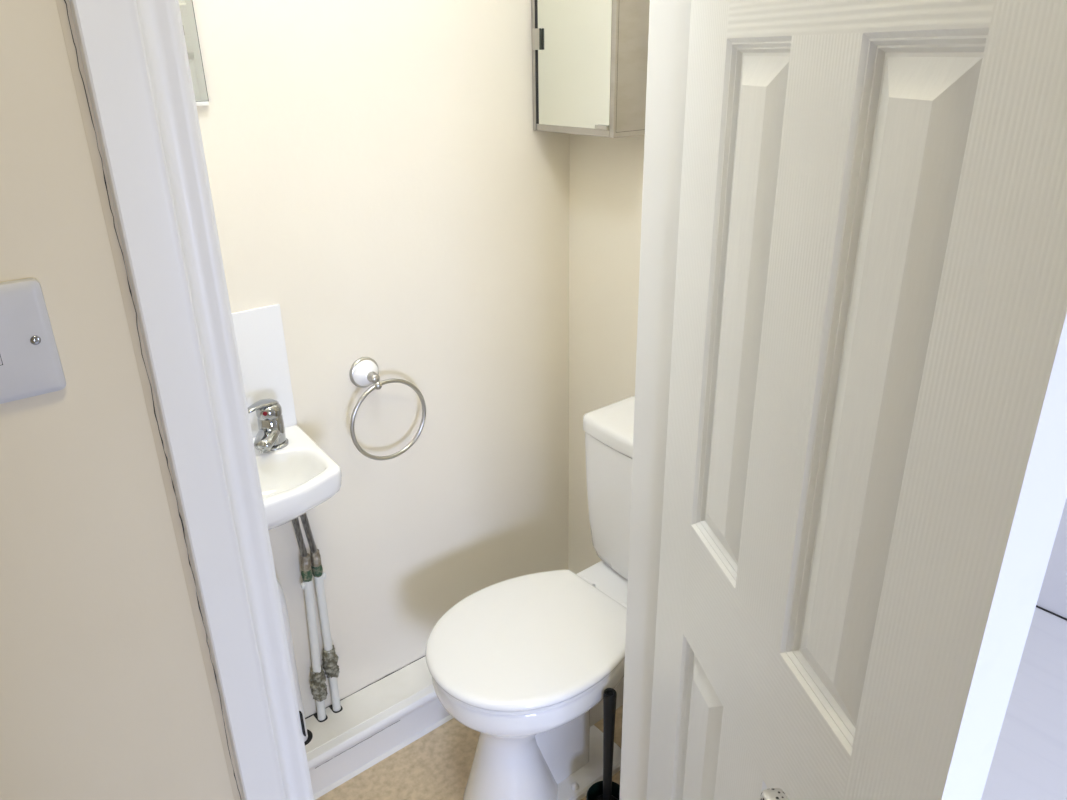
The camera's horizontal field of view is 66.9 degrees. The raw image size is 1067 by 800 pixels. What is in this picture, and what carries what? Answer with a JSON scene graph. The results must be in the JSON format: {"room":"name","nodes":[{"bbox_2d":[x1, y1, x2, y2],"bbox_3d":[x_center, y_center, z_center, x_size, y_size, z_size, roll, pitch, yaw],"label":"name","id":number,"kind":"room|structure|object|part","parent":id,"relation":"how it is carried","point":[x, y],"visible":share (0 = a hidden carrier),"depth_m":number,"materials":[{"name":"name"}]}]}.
{"room":"hallway","nodes":[
{"label":"hallway","id":0,"kind":"room"},
{"bbox_2d":[0,0,233,799],"bbox_3d":[-0.157,-0.133,0.819,3.877,2.600,0.105,-19,29,-35],"label":"wall","id":1,"kind":"structure","parent":0,"point":[105,694],"depth_m":0.66,"materials":[{"name":"paint"}]},
{"bbox_2d":[0,278,65,403],"bbox_3d":[-0.387,-0.037,0.572,0.086,0.086,0.011,-19,29,-35],"label":"light switch","id":2,"kind":"object","parent":1,"relation":"attached to","point":[30,362],"visible":1,"depth_m":0.58,"materials":[{"name":"grey plastic"}]},
{"bbox_2d":[56,0,690,799],"bbox_3d":[-0.043,0.074,0.996,0.775,2.076,0.122,-19,29,-35],"label":"door frame","id":3,"kind":"structure","parent":1,"relation":"attached to","point":[129,62],"depth_m":0.71,"materials":[{"name":"white paint"}]},
{"bbox_3d":[-0.276,0.183,0.759,0.068,2.070,0.016,-19,29,-35],"label":"architrave","id":4,"kind":"part","parent":3,"relation":"part of","materials":[{"name":"white paint"}]},
{"bbox_2d":[299,711,305,735],"bbox_3d":[-0.257,0.343,0.874,0.005,0.039,0.032,-19,29,-35],"label":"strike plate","id":5,"kind":"object","parent":3,"relation":"attached to","point":[300,712],"visible":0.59,"depth_m":0.86,"materials":[{"name":"grey metal"}]},
{"bbox_2d":[646,0,1066,799],"bbox_3d":[0.238,0.164,0.875,0.099,1.975,0.623,-5,24,-10],"label":"door","id":6,"kind":"structure","parent":1,"relation":"in","point":[865,480],"depth_m":0.67,"materials":[{"name":"white wood"}]},
{"bbox_3d":[0.245,0.416,0.743,0.026,0.027,0.126,-5,24,-10],"label":"lever","id":7,"kind":"part","parent":6,"relation":"part of","materials":[{"name":"silver metal"}]},
{"bbox_2d":[192,0,569,717],"bbox_3d":[-0.434,-0.425,1.504,1.455,2.600,0.100,-19,29,-35],"label":"wall","id":8,"kind":"structure","parent":0,"point":[380,175],"depth_m":1.68,"materials":[{"name":"paint"}]},
{"bbox_2d":[178,0,208,105],"bbox_3d":[-0.699,-0.651,1.095,0.432,0.494,0.012,-19,29,-35],"label":"wall mirror","id":9,"kind":"object","parent":8,"relation":"attached to","point":[186,6],"visible":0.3,"depth_m":1.28,"materials":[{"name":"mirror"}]},
{"bbox_3d":[-0.600,-0.460,1.264,0.180,0.006,0.009,-19,29,-35],"label":"rail","id":10,"kind":"part","parent":9,"relation":"part of","materials":[{"name":"white paint"}]},
{"bbox_2d":[232,304,296,436],"bbox_3d":[-0.619,-0.015,1.436,0.386,0.246,0.006,-19,29,-35],"label":"backsplash","id":11,"kind":"structure","parent":8,"relation":"attached to","point":[259,333],"depth_m":1.51,"materials":[{"name":"white plastic"}]},
{"bbox_2d":[253,425,341,529],"bbox_3d":[-0.540,0.197,1.416,0.401,0.130,0.260,-19,29,-35],"label":"basin","id":12,"kind":"object","parent":8,"relation":"attached to","point":[296,478],"visible":0.26,"depth_m":1.48,"materials":[{"name":"white ceramic"}]},
{"bbox_2d":[248,398,288,452],"bbox_3d":[-0.488,0.047,1.480,0.052,0.093,0.085,1,23,5],"label":"mixer tap","id":13,"kind":"object","parent":12,"relation":"on","point":[271,436],"visible":0.97,"depth_m":1.47,"materials":[{"name":"silver metal"}]},
{"bbox_3d":[-0.487,0.069,1.472,0.040,0.031,0.053,0,23,2],"label":"spout","id":14,"kind":"part","parent":13,"relation":"part of","materials":[{"name":"silver metal"}]},
{"bbox_2d":[277,579,307,741],"bbox_3d":[-0.521,0.489,1.590,0.052,0.628,0.188,-3,23,-5],"label":"pipe","id":15,"kind":"object","parent":12,"relation":"attached to","point":[281,593],"visible":0.12,"depth_m":1.68,"materials":[{"name":"white plastic"}]},
{"bbox_2d":[292,517,327,720],"bbox_3d":[-0.488,0.418,1.690,0.037,0.678,0.074,7,25,19],"label":"pipe","id":16,"kind":"object","parent":8,"relation":"attached to","point":[318,687],"visible":0.87,"depth_m":1.74,"materials":[{"name":"white"}]},
{"bbox_2d":[300,513,340,710],"bbox_3d":[-0.470,0.411,1.704,0.037,0.678,0.091,11,26,25],"label":"pipe","id":17,"kind":"object","parent":8,"relation":"attached to","point":[330,659],"visible":0.78,"depth_m":1.75,"materials":[{"name":"white"}]},
{"bbox_2d":[304,656,452,799],"bbox_3d":[-0.345,0.748,1.917,1.255,0.116,0.122,-19,29,-35],"label":"baseboard","id":18,"kind":"structure","parent":8,"relation":"attached to","point":[378,720],"depth_m":1.86,"materials":[{"name":"white paint"}]},
{"bbox_2d":[349,357,425,459],"bbox_3d":[-0.313,0.016,1.685,0.179,0.220,0.060,-19,29,-35],"label":"towel ring","id":19,"kind":"object","parent":8,"relation":"attached to","point":[364,371],"visible":1,"depth_m":1.64,"materials":[{"name":"grey metal"}]},
{"bbox_3d":[-0.347,-0.056,1.660,0.066,0.066,0.008,-19,29,-35],"label":"wall plate","id":20,"kind":"part","parent":19,"relation":"part of","materials":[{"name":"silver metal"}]},
{"bbox_3d":[-0.322,-0.045,1.632,0.022,0.022,0.024,-19,29,-35],"label":"post","id":21,"kind":"part","parent":19,"relation":"part of","materials":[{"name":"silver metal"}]},
{"bbox_2d":[568,134,644,573],"bbox_3d":[0.327,-0.491,1.630,0.100,2.600,0.648,-19,29,-35],"label":"wall","id":22,"kind":"structure","parent":0,"point":[606,180],"depth_m":1.87,"materials":[{"name":"paint"}]},
{"bbox_2d":[531,0,649,137],"bbox_3d":[0.114,-0.744,1.612,0.116,0.400,0.248,-19,29,-35],"label":"upper cabinet","id":23,"kind":"object","parent":22,"relation":"attached to","point":[590,57],"visible":0.93,"depth_m":1.58,"materials":[{"name":"silver metal"}]},
{"bbox_3d":[0.079,-0.729,1.579,0.005,0.372,0.214,-19,29,-35],"label":"mirror door","id":24,"kind":"part","parent":23,"relation":"part of","materials":[{"name":"clear glass"}]},
{"bbox_2d":[316,607,1066,799],"bbox_3d":[0.426,1.360,0.720,4.077,0.080,3.374,-19,29,-35],"label":"floor","id":25,"kind":"structure","parent":0,"point":[1029,761],"depth_m":1.88,"materials":[{"name":"laminate"}]},
{"bbox_2d":[425,396,634,799],"bbox_3d":[0.084,0.470,1.718,0.670,0.772,0.368,-19,29,-35],"label":"toilet","id":26,"kind":"object","parent":25,"relation":"on","point":[526,663],"visible":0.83,"depth_m":1.66,"materials":[{"name":"white ceramic"}]},
{"bbox_3d":[-0.011,0.475,1.635,0.426,0.022,0.368,-19,29,-35],"label":"lid","id":27,"kind":"part","parent":26,"relation":"part of","materials":[{"name":"white plastic"}]},
{"bbox_3d":[-0.010,0.491,1.643,0.418,0.012,0.358,-19,29,-35],"label":"seat","id":28,"kind":"part","parent":26,"relation":"part of","materials":[{"name":"white plastic"}]},
{"bbox_3d":[0.266,0.076,1.715,0.184,0.040,0.327,-19,29,-35],"label":"cistern lid","id":29,"kind":"part","parent":26,"relation":"part of","materials":[{"name":"white ceramic"}]},
{"bbox_2d":[586,688,619,799],"bbox_3d":[0.149,0.729,1.615,0.085,0.376,0.085,-19,29,-35],"label":"toilet brush","id":30,"kind":"object","parent":25,"relation":"on","point":[606,789],"visible":0.95,"depth_m":1.59,"materials":[{"name":"black plastic"}]},
{"bbox_3d":[0.148,0.697,1.601,0.026,0.306,0.026,-19,29,-35],"label":"handle","id":31,"kind":"part","parent":30,"relation":"part of","materials":[{"name":"black plastic"}]},
{"bbox_2d":[1036,498,1066,617],"bbox_3d":[2.147,-0.296,1.109,0.100,2.600,2.525,-19,29,-35],"label":"wall","id":32,"kind":"structure","parent":0,"point":[1052,597],"depth_m":2.28,"materials":[{"name":"white paint"}]},
{"bbox_2d":[1036,605,1066,620],"bbox_3d":[2.159,0.926,1.556,0.006,0.002,2.420,-19,29,-35],"label":"trim","id":33,"kind":"structure","parent":32,"relation":"attached to","point":[1039,607],"depth_m":2.31,"materials":[{"name":"black"}]}
]}

